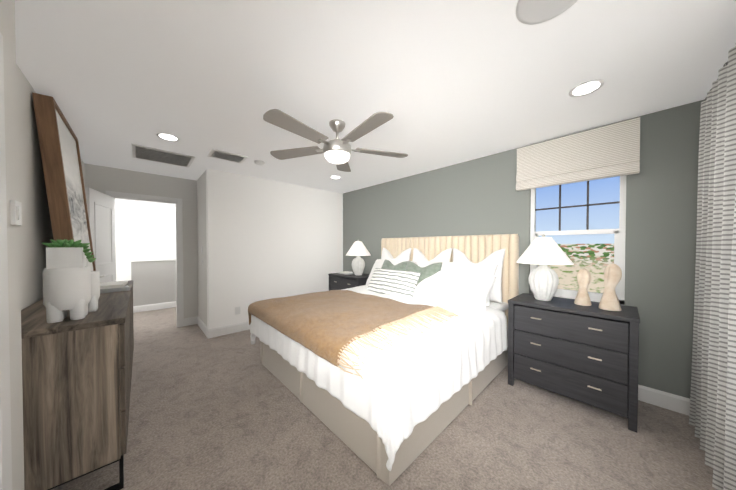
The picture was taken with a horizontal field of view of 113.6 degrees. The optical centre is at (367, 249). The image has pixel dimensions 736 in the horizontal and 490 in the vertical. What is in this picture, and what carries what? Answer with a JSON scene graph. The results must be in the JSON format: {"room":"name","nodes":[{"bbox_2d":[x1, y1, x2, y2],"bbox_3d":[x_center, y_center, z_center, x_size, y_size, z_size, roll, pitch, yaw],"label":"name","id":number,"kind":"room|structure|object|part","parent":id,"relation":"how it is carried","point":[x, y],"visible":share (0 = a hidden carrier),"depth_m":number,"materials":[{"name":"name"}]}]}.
{"room":"bedroom","nodes":[
{"label":"bedroom","id":0,"kind":"room"},
{"bbox_2d":[0,0,84,489],"bbox_3d":[-1.969,0.089,1.327,0.280,2.450,5.620,-1,1,-43],"label":"wall","id":1,"kind":"structure","parent":0,"point":[26,188],"depth_m":1.05,"materials":[{"name":"white paint"}]},
{"bbox_2d":[0,33,11,489],"bbox_3d":[-1.018,0.265,0.535,0.016,2.120,1.040,-1,1,-43],"label":"trim","id":2,"kind":"structure","parent":1,"relation":"attached to","point":[5,449],"depth_m":0.89,"materials":[{"name":"white"}]},
{"bbox_2d":[10,200,21,225],"bbox_3d":[-1.470,-0.152,1.010,0.016,0.100,0.075,-1,1,-43],"label":"light switch","id":3,"kind":"object","parent":1,"relation":"attached to","point":[15,212],"visible":1,"depth_m":0.99,"materials":[{"name":"white plastic"}]},
{"bbox_2d":[84,163,197,317],"bbox_3d":[-3.459,0.056,3.701,1.370,2.450,0.120,-1,1,-43],"label":"wall","id":4,"kind":"structure","parent":0,"point":[102,179],"depth_m":3.93,"materials":[{"name":"white paint"}]},
{"bbox_2d":[105,191,183,326],"bbox_3d":[-3.419,0.226,3.741,0.860,2.110,0.152,-1,1,-43],"label":"door frame","id":5,"kind":"structure","parent":4,"relation":"attached to","point":[177,202],"depth_m":3.94,"materials":[{"name":"white wood"}]},
{"bbox_2d":[85,187,115,282],"bbox_3d":[-3.444,0.276,3.128,0.143,2.010,0.700,0,1,-29],"label":"door leaf","id":6,"kind":"structure","parent":5,"relation":"attached to","point":[101,209],"depth_m":3.11,"materials":[{"name":"white wood"}]},
{"bbox_2d":[184,316,197,325],"bbox_3d":[-2.986,1.211,4.069,0.200,0.130,0.016,-1,1,-43],"label":"baseboard","id":7,"kind":"structure","parent":4,"relation":"attached to","point":[190,321],"depth_m":4.06,"materials":[{"name":"white"}]},
{"bbox_2d":[115,204,173,280],"bbox_3d":[-6.282,0.014,6.784,1.490,2.450,0.120,-1,1,-43],"label":"wall","id":8,"kind":"structure","parent":0,"point":[128,248],"depth_m":6.63,"materials":[{"name":"white paint"}]},
{"bbox_2d":[124,217,172,235],"bbox_3d":[-6.186,-0.633,6.900,1.100,0.500,0.010,-1,1,-43],"label":"window","id":9,"kind":"structure","parent":8,"relation":"in","point":[146,227],"depth_m":6.84,"materials":[{"name":"white glass"}]},
{"bbox_2d":[131,260,175,305],"bbox_3d":[-4.392,0.751,5.168,0.970,1.020,0.120,-1,1,-43],"label":"wall","id":10,"kind":"structure","parent":0,"point":[154,282],"depth_m":5.02,"materials":[{"name":"grey paint"}]},
{"bbox_2d":[130,259,175,261],"bbox_3d":[-4.399,0.226,5.154,0.990,0.030,0.160,-1,1,-43],"label":"trim","id":11,"kind":"structure","parent":10,"relation":"on","point":[153,260],"depth_m":5.05,"materials":[{"name":"white"}]},
{"bbox_2d":[133,301,175,312],"bbox_3d":[-4.389,1.198,5.083,0.850,0.130,0.016,-1,1,-43],"label":"baseboard","id":12,"kind":"structure","parent":10,"relation":"attached to","point":[150,307],"depth_m":5.01,"materials":[{"name":"white"}]},
{"bbox_2d":[173,170,206,325],"bbox_3d":[-4.082,0.032,5.449,0.120,2.450,5.080,-1,1,-43],"label":"wall","id":13,"kind":"structure","parent":0,"point":[201,241],"depth_m":3.84,"materials":[{"name":"white paint"}]},
{"bbox_2d":[197,316,208,338],"bbox_3d":[-2.611,1.215,3.805,0.016,0.130,0.916,-1,1,-43],"label":"baseboard","id":14,"kind":"structure","parent":13,"relation":"attached to","point":[203,327],"depth_m":3.71,"materials":[{"name":"white"}]},
{"bbox_2d":[206,168,342,328],"bbox_3d":[-1.459,0.047,4.350,2.430,2.450,0.120,-1,1,-43],"label":"wall","id":15,"kind":"structure","parent":0,"point":[267,239],"depth_m":4.01,"materials":[{"name":"white paint"}]},
{"bbox_2d":[209,321,250,337],"bbox_3d":[-1.412,1.208,4.316,2.430,0.130,0.016,-1,1,-43],"label":"baseboard","id":16,"kind":"structure","parent":15,"relation":"attached to","point":[227,329],"depth_m":3.65,"materials":[{"name":"white"}]},
{"bbox_2d":[235,307,239,314],"bbox_3d":[-2.022,0.951,3.742,0.075,0.115,0.010,-1,1,-43],"label":"wall outlet","id":17,"kind":"object","parent":15,"relation":"attached to","point":[237,310],"visible":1,"depth_m":3.73,"materials":[{"name":"white plastic"}]},
{"bbox_2d":[15,0,735,207],"bbox_3d":[-2.037,-1.213,4.035,3.920,0.080,9.920,-1,1,-43],"label":"ceiling","id":18,"kind":"structure","parent":0,"point":[445,83],"depth_m":1.56,"materials":[{"name":"white paint"}]},
{"bbox_2d":[131,143,194,167],"bbox_3d":[-2.552,-1.150,3.014,0.570,0.020,0.540,-1,1,-43],"label":"ceiling vent","id":19,"kind":"object","parent":18,"relation":"in","point":[157,155],"visible":0.98,"depth_m":2.98,"materials":[{"name":"white plastic"}]},
{"bbox_2d":[156,133,179,141],"bbox_3d":[-2.048,-1.149,2.472,0.186,0.006,0.186,-1,1,-43],"label":"recessed light","id":20,"kind":"object","parent":18,"relation":"in","point":[168,137],"visible":1,"depth_m":2.47,"materials":[{"name":"white plastic"}]},
{"bbox_2d":[207,148,247,163],"bbox_3d":[-1.744,-1.150,2.996,0.380,0.020,0.305,-1,1,-43],"label":"ceiling vent","id":21,"kind":"object","parent":18,"relation":"in","point":[225,155],"visible":1,"depth_m":2.98,"materials":[{"name":"white plastic"}]},
{"bbox_2d":[254,160,264,165],"bbox_3d":[-1.439,-1.144,3.197,0.130,0.035,0.130,-1,1,-43],"label":"smoke detector","id":22,"kind":"object","parent":18,"relation":"attached to","point":[259,162],"visible":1,"depth_m":3.16,"materials":[{"name":"white plastic"}]},
{"bbox_2d":[330,175,340,178],"bbox_3d":[-0.527,-1.169,3.906,0.186,0.006,0.186,-1,1,-43],"label":"recessed light","id":23,"kind":"object","parent":18,"relation":"in","point":[335,177],"visible":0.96,"depth_m":3.92,"materials":[{"name":"white plastic"}]},
{"bbox_2d":[263,109,407,171],"bbox_3d":[-0.273,-0.969,2.163,1.345,0.357,1.331,-1,1,-43],"label":"ceiling fan","id":24,"kind":"object","parent":18,"relation":"hanging from","point":[337,151],"visible":1,"depth_m":2.08,"materials":[{"name":"grey wood"}]},
{"bbox_2d":[516,0,577,24],"bbox_3d":[0.818,-1.130,1.079,0.270,0.006,0.270,-1,1,-43],"label":"ceiling speaker","id":25,"kind":"object","parent":18,"relation":"attached to","point":[530,12],"visible":1,"depth_m":1.13,"materials":[{"name":"white plastic"}]},
{"bbox_2d":[569,79,603,96],"bbox_3d":[1.544,-1.138,1.708,0.186,0.006,0.186,-1,1,-43],"label":"recessed light","id":26,"kind":"object","parent":18,"relation":"in","point":[586,88],"visible":1,"depth_m":1.70,"materials":[{"name":"white plastic"}]},
{"bbox_2d":[51,307,716,489],"bbox_3d":[-2.037,1.301,4.069,3.920,0.050,9.920,-1,1,-43],"label":"floor","id":27,"kind":"structure","parent":0,"point":[228,412],"depth_m":1.65,"materials":[{"name":"carpet"}]},
{"bbox_2d":[21,280,133,489],"bbox_3d":[-2.160,0.834,1.868,0.467,0.945,1.961,-1,1,-43],"label":"dresser","id":28,"kind":"object","parent":27,"relation":"on","point":[76,379],"visible":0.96,"depth_m":1.21,"materials":[{"name":"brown wood"}]},
{"bbox_2d":[32,92,95,270],"bbox_3d":[-2.565,-0.369,2.085,0.090,1.450,0.950,-7,5,-43],"label":"framed art","id":29,"kind":"object","parent":28,"relation":"on","point":[63,172],"visible":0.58,"depth_m":1.76,"materials":[{"name":"brown wood"}]},
{"bbox_2d":[42,239,95,322],"bbox_3d":[-1.566,0.158,1.274,0.193,0.423,0.211,-1,1,-43],"label":"planter","id":30,"kind":"object","parent":28,"relation":"on","point":[66,272],"visible":1,"depth_m":1.24,"materials":[{"name":"white ceramic"}]},
{"bbox_2d":[88,271,99,311],"bbox_3d":[-1.669,0.250,1.426,0.112,0.235,0.112,-1,1,-43],"label":"vase","id":31,"kind":"object","parent":28,"relation":"on","point":[95,292],"visible":0.42,"depth_m":1.42,"materials":[{"name":"white ceramic"}]},
{"bbox_2d":[100,281,129,293],"bbox_3d":[-2.265,0.329,2.111,0.316,0.058,0.244,1,1,42],"label":"books","id":32,"kind":"object","parent":28,"relation":"on","point":[109,287],"visible":0.62,"depth_m":2.06,"materials":[{"name":"grey paper"}]},
{"bbox_2d":[328,272,369,290],"bbox_3d":[-0.272,0.864,4.397,0.521,0.815,0.843,-1,1,-43],"label":"nightstand","id":33,"kind":"object","parent":27,"relation":"on","point":[337,281],"visible":0.33,"depth_m":4.23,"materials":[{"name":"grey wood"}]},
{"bbox_2d":[339,271,353,274],"bbox_3d":[-0.394,0.436,4.486,0.200,0.040,0.250,-1,1,-43],"label":"books","id":34,"kind":"object","parent":33,"relation":"on","point":[346,272],"visible":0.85,"depth_m":4.42,"materials":[{"name":"grey paper"}]},
{"bbox_2d":[346,240,370,274],"bbox_3d":[-0.173,0.142,4.299,0.454,0.632,0.454,-1,1,-43],"label":"lamp","id":35,"kind":"object","parent":33,"relation":"on","point":[358,249],"visible":1,"depth_m":4.20,"materials":[{"name":"white ceramic"}]},
{"bbox_3d":[-0.173,-0.019,4.296,0.454,0.251,0.454,-1,1,-43],"label":"lamp shade","id":36,"kind":"part","parent":35,"relation":"part of","materials":[{"name":"white fabric"}]},
{"bbox_2d":[248,234,518,485],"bbox_3d":[0.170,0.560,2.733,2.262,1.470,2.211,-1,1,-43],"label":"bed","id":37,"kind":"object","parent":27,"relation":"on","point":[392,368],"visible":1,"depth_m":1.91,"materials":[{"name":"beige fabric"}]},
{"bbox_2d":[248,290,434,366],"bbox_3d":[-0.374,0.711,2.514,1.164,0.353,1.791,-1,1,-43],"label":"throw","id":38,"kind":"object","parent":37,"relation":"on","point":[314,329],"depth_m":2.06,"materials":[{"name":"fabric"}]},
{"bbox_3d":[0.964,0.549,3.472,0.093,1.470,2.090,-1,1,-43],"label":"headboard","id":39,"kind":"part","parent":37,"relation":"part of","materials":[{"name":"beige fabric"}]},
{"bbox_2d":[508,293,639,432],"bbox_3d":[1.813,0.895,2.185,0.521,0.815,0.843,-1,1,-43],"label":"nightstand","id":40,"kind":"object","parent":27,"relation":"on","point":[569,348],"visible":1,"depth_m":1.96,"materials":[{"name":"grey wood"}]},
{"bbox_2d":[516,234,573,300],"bbox_3d":[1.689,0.169,2.323,0.454,0.632,0.454,-1,1,-43],"label":"lamp","id":41,"kind":"object","parent":40,"relation":"on","point":[543,252],"visible":1,"depth_m":2.24,"materials":[{"name":"white ceramic"}]},
{"bbox_3d":[1.689,0.008,2.321,0.454,0.251,0.454,-1,1,-43],"label":"lamp shade","id":42,"kind":"part","parent":41,"relation":"part of","materials":[{"name":"white fabric"}]},
{"bbox_2d":[574,269,591,305],"bbox_3d":[1.895,0.329,2.126,0.116,0.318,0.117,-1,1,-43],"label":"sculpture","id":43,"kind":"object","parent":40,"relation":"on","point":[582,298],"visible":1,"depth_m":2.11,"materials":[{"name":"stone"}]},
{"bbox_2d":[599,263,621,310],"bbox_3d":[1.971,0.301,1.962,0.133,0.378,0.133,-1,1,-43],"label":"sculpture","id":44,"kind":"object","parent":40,"relation":"on","point":[609,301],"visible":1,"depth_m":1.93,"materials":[{"name":"stone"}]},
{"bbox_2d":[343,99,705,398],"bbox_3d":[1.088,0.059,3.507,0.120,2.450,4.840,-1,1,-43],"label":"wall","id":45,"kind":"structure","parent":0,"point":[480,196],"depth_m":2.08,"materials":[{"name":"grey paint"}]},
{"bbox_2d":[530,175,625,304],"bbox_3d":[2.084,-0.121,2.451,0.055,1.240,0.730,-1,1,-43],"label":"window","id":46,"kind":"structure","parent":45,"relation":"in","point":[619,245],"depth_m":2.31,"materials":[{"name":"white plastic"}]},
{"bbox_2d":[516,117,639,190],"bbox_3d":[1.992,-0.891,2.381,0.066,0.470,0.920,-1,1,-43],"label":"window blind","id":47,"kind":"object","parent":45,"relation":"attached to","point":[611,150],"visible":1,"depth_m":2.30,"materials":[{"name":"beige fabric"}]},
{"bbox_2d":[638,384,689,415],"bbox_3d":[1.038,1.220,3.476,0.016,0.130,4.600,-1,1,-43],"label":"baseboard","id":48,"kind":"structure","parent":45,"relation":"attached to","point":[672,402],"depth_m":1.98,"materials":[{"name":"white"}]},
{"bbox_3d":[1.280,0.101,0.445,3.800,2.450,0.120,-1,1,-43],"label":"wall","id":49,"kind":"structure","parent":0,"visible":0},
{"bbox_2d":[689,46,735,489],"bbox_3d":[1.506,0.104,0.844,2.875,2.404,0.151,-1,1,-43],"label":"curtain","id":50,"kind":"object","parent":49,"relation":"hanging from","point":[712,416],"visible":1,"depth_m":1.41,"materials":[{"name":"grey fabric"}]},
{"label":"outside","id":51,"kind":"structure","parent":0,"visible":0},
{"bbox_2d":[536,176,619,292],"bbox_3d":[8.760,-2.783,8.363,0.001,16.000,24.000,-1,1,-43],"label":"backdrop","id":52,"kind":"structure","parent":51,"point":[593,254],"depth_m":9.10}
]}

